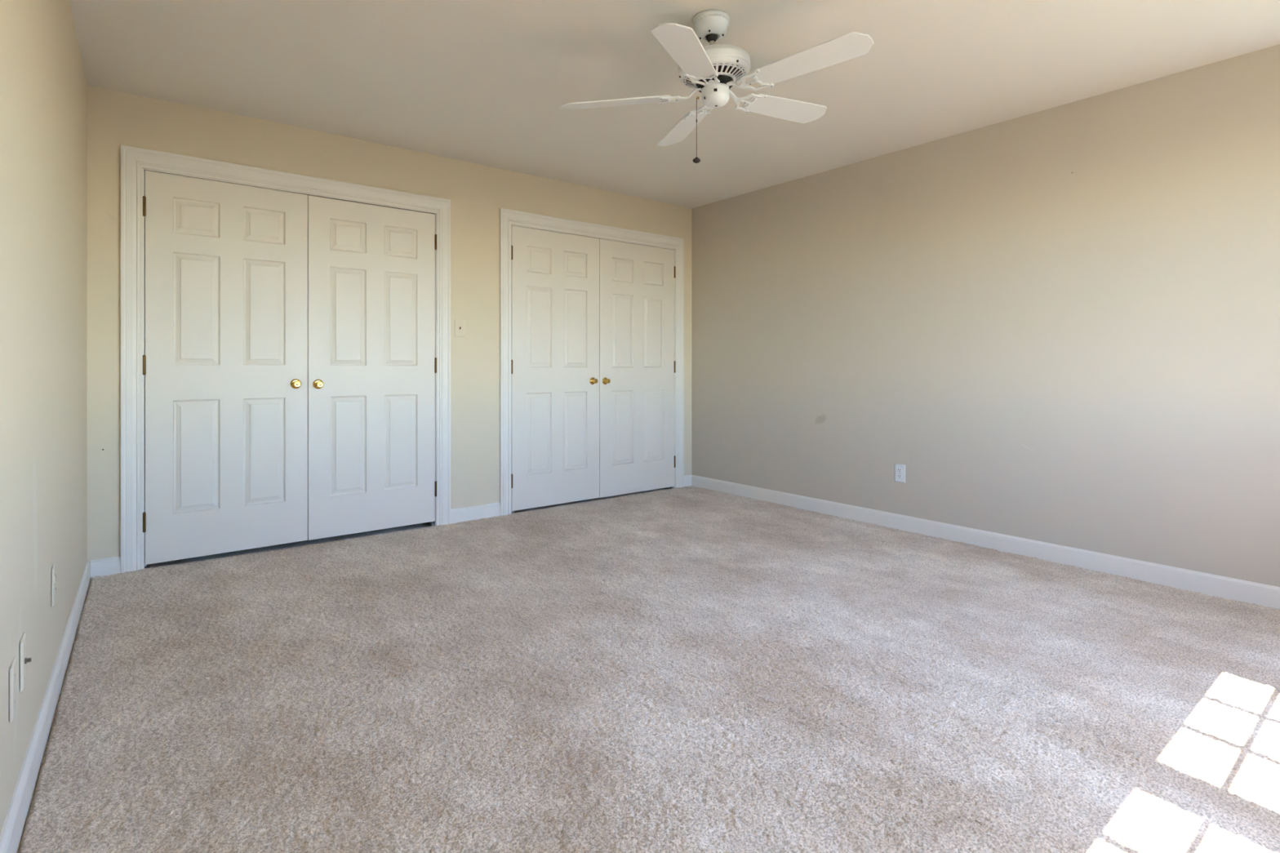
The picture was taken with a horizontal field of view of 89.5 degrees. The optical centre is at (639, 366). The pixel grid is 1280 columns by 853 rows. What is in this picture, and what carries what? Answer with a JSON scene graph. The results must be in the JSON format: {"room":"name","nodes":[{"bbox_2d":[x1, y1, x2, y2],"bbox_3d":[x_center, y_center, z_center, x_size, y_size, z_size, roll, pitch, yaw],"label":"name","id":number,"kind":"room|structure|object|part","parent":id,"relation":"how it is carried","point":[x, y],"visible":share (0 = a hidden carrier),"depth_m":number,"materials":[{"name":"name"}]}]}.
{"room":"empty bedroom","nodes":[
{"label":"empty bedroom","id":0,"kind":"room"},
{"bbox_2d":[0,0,87,834],"bbox_3d":[-1.316,-0.168,1.232,0.120,2.490,4.771,0,0,-37],"label":"wall","id":1,"kind":"structure","parent":0,"point":[43,86],"depth_m":1.75,"materials":[{"name":"beige paint"}]},
{"bbox_2d":[9,657,16,722],"bbox_3d":[-1.382,0.711,1.424,0.007,0.116,0.072,0,0,-40],"label":"wall plate","id":2,"kind":"object","parent":1,"relation":"attached to","point":[13,666],"visible":1,"depth_m":1.40,"materials":[{"name":"white plastic"}]},
{"bbox_2d":[20,632,31,691],"bbox_3d":[-1.465,0.702,1.541,0.017,0.116,0.072,0,0,-40],"label":"cable jack","id":3,"kind":"object","parent":1,"relation":"attached to","point":[24,660],"visible":1,"depth_m":1.51,"materials":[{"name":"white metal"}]},
{"bbox_3d":[-1.469,0.702,1.538,0.005,0.116,0.072,0,0,-40],"label":"plate","id":4,"kind":"part","parent":3,"relation":"part of","materials":[{"name":"white plastic"}]},
{"bbox_2d":[0,560,90,852],"bbox_3d":[-1.300,1.006,1.322,0.014,0.106,4.649,0,0,-37],"label":"baseboard","id":5,"kind":"structure","parent":1,"relation":"attached to","point":[12,829],"depth_m":1.72,"materials":[{"name":"white paint"}]},
{"bbox_2d":[51,564,56,606],"bbox_3d":[-1.842,0.685,2.030,0.008,0.116,0.072,0,0,-40],"label":"outlet","id":6,"kind":"object","parent":1,"relation":"attached to","point":[53,569],"visible":1,"depth_m":2.00,"materials":[{"name":"white plastic"}]},
{"bbox_2d":[87,85,691,572],"bbox_3d":[-1.165,-0.168,4.475,4.291,2.490,0.120,0,0,-39],"label":"wall","id":7,"kind":"structure","parent":0,"point":[477,193],"depth_m":3.93,"materials":[{"name":"beige paint"}]},
{"bbox_2d":[90,555,119,578],"bbox_3d":[-2.653,1.006,3.205,0.114,0.106,0.014,0,0,-39],"label":"baseboard","id":8,"kind":"structure","parent":7,"relation":"attached to","point":[109,566],"depth_m":3.20,"materials":[{"name":"white paint"}]},
{"bbox_2d":[142,170,307,564],"bbox_3d":[-2.239,0.005,3.533,0.766,2.022,0.088,0,0,-39],"label":"door","id":9,"kind":"structure","parent":7,"relation":"in","point":[225,358],"depth_m":3.52,"materials":[{"name":"white paint"}]},
{"bbox_3d":[-1.970,0.100,3.708,0.038,0.038,0.026,0,0,-39],"label":"knob","id":10,"kind":"part","parent":9,"relation":"part of","materials":[{"name":"gold metal"}]},
{"bbox_2d":[120,144,450,573],"bbox_3d":[-1.973,-0.026,3.820,1.714,2.171,0.138,0,0,-39],"label":"door frame","id":11,"kind":"structure","parent":7,"relation":"attached to","point":[135,161],"depth_m":3.31,"materials":[{"name":"white paint"}]},
{"bbox_2d":[307,195,436,540],"bbox_3d":[-1.636,0.008,4.013,0.767,2.021,0.088,0,0,-39],"label":"door","id":12,"kind":"structure","parent":7,"relation":"in","point":[372,361],"depth_m":4.00,"materials":[{"name":"white paint"}]},
{"bbox_3d":[-1.876,0.104,3.783,0.038,0.038,0.026,0,0,-39],"label":"knob","id":13,"kind":"part","parent":12,"relation":"part of","materials":[{"name":"gold metal"}]},
{"bbox_2d":[454,319,464,337],"bbox_3d":[-1.212,-0.258,4.351,0.072,0.116,0.016,0,0,-39],"label":"light switch","id":14,"kind":"object","parent":7,"relation":"attached to","point":[459,324],"visible":1,"depth_m":4.35,"materials":[{"name":"beige plastic"}]},
{"bbox_2d":[450,502,500,524],"bbox_3d":[-1.125,1.006,4.422,0.362,0.106,0.014,0,0,-39],"label":"baseboard","id":15,"kind":"structure","parent":7,"relation":"attached to","point":[490,510],"depth_m":4.41,"materials":[{"name":"white paint"}]},
{"bbox_2d":[511,225,599,511],"bbox_3d":[-0.614,0.012,4.826,0.770,2.035,0.088,0,0,-39],"label":"door","id":16,"kind":"structure","parent":7,"relation":"in","point":[555,360],"depth_m":4.82,"materials":[{"name":"white paint"}]},
{"bbox_2d":[499,208,684,515],"bbox_3d":[-0.340,-0.026,5.120,1.735,2.171,0.138,0,0,-39],"label":"door frame","id":17,"kind":"structure","parent":7,"relation":"attached to","point":[508,218],"depth_m":4.72,"materials":[{"name":"white paint"}]},
{"bbox_2d":[599,238,675,497],"bbox_3d":[-0.001,0.013,5.314,0.789,2.038,0.088,0,0,-39],"label":"door","id":18,"kind":"structure","parent":7,"relation":"in","point":[637,364],"depth_m":5.30,"materials":[{"name":"white paint"}]},
{"bbox_2d":[684,475,692,486],"bbox_3d":[0.418,1.006,5.649,0.110,0.106,0.014,0,0,-39],"label":"baseboard","id":19,"kind":"structure","parent":7,"relation":"attached to","point":[687,479],"depth_m":5.64,"materials":[{"name":"white paint"}]},
{"bbox_2d":[17,485,1279,852],"bbox_3d":[0.014,1.058,2.808,4.365,0.057,5.462,0,0,-39],"label":"floor","id":20,"kind":"structure","parent":0,"point":[686,669],"depth_m":2.04,"materials":[{"name":"beige carpet"}]},
{"bbox_2d":[69,0,1279,208],"bbox_3d":[0.260,-1.446,2.563,4.440,0.134,4.887,0,0,-39],"label":"ceiling","id":21,"kind":"structure","parent":0,"point":[486,82],"depth_m":2.99,"materials":[{"name":"beige paint"}]},
{"bbox_2d":[560,8,873,163],"bbox_3d":[0.341,-1.105,2.602,1.166,0.578,1.193,0,0,-39],"label":"ceiling fan","id":22,"kind":"object","parent":21,"relation":"hanging from","point":[712,69],"visible":1,"depth_m":2.50,"materials":[{"name":"white metal"}]},
{"bbox_3d":[-0.096,-1.066,2.608,0.449,0.006,0.139,-4,13,3],"label":"blade","id":23,"kind":"part","parent":22,"relation":"part of","materials":[{"name":"white wood"}]},
{"bbox_3d":[0.196,-1.095,2.976,0.139,0.006,0.449,-16,5,-15],"label":"blade","id":24,"kind":"part","parent":22,"relation":"part of","materials":[{"name":"white wood"}]},
{"bbox_3d":[0.163,-1.075,2.215,0.139,0.006,0.449,9,6,20],"label":"blade","id":25,"kind":"part","parent":22,"relation":"part of","materials":[{"name":"white wood"}]},
{"bbox_3d":[0.227,-0.956,2.587,0.006,0.241,0.005,0,0,-39],"label":"pull chain","id":26,"kind":"part","parent":22,"relation":"part of","materials":[{"name":"metal"}]},
{"bbox_3d":[0.635,-1.121,2.811,0.448,0.006,0.139,-5,-10,-33],"label":"blade","id":27,"kind":"part","parent":22,"relation":"part of","materials":[{"name":"white laminate"}]},
{"bbox_3d":[0.615,-1.109,2.341,0.448,0.006,0.139,-3,-10,39],"label":"blade","id":28,"kind":"part","parent":22,"relation":"part of","materials":[{"name":"white laminate"}]},
{"bbox_2d":[691,44,1279,586],"bbox_3d":[1.988,-0.168,3.861,0.120,2.490,4.767,0,0,-39],"label":"wall","id":29,"kind":"structure","parent":0,"point":[1061,323],"depth_m":3.54,"materials":[{"name":"beige paint"}]},
{"bbox_2d":[894,463,905,483],"bbox_3d":[1.672,0.687,4.156,0.008,0.116,0.072,0,0,-39],"label":"outlet","id":30,"kind":"object","parent":29,"relation":"attached to","point":[900,469],"visible":1,"depth_m":4.15,"materials":[{"name":"white plastic"}]},
{"bbox_2d":[691,475,1279,609],"bbox_3d":[1.903,1.006,3.862,0.014,0.106,4.634,0,0,-39],"label":"baseboard","id":31,"kind":"structure","parent":29,"relation":"attached to","point":[1264,595],"depth_m":3.53,"materials":[{"name":"white paint"}]}
]}

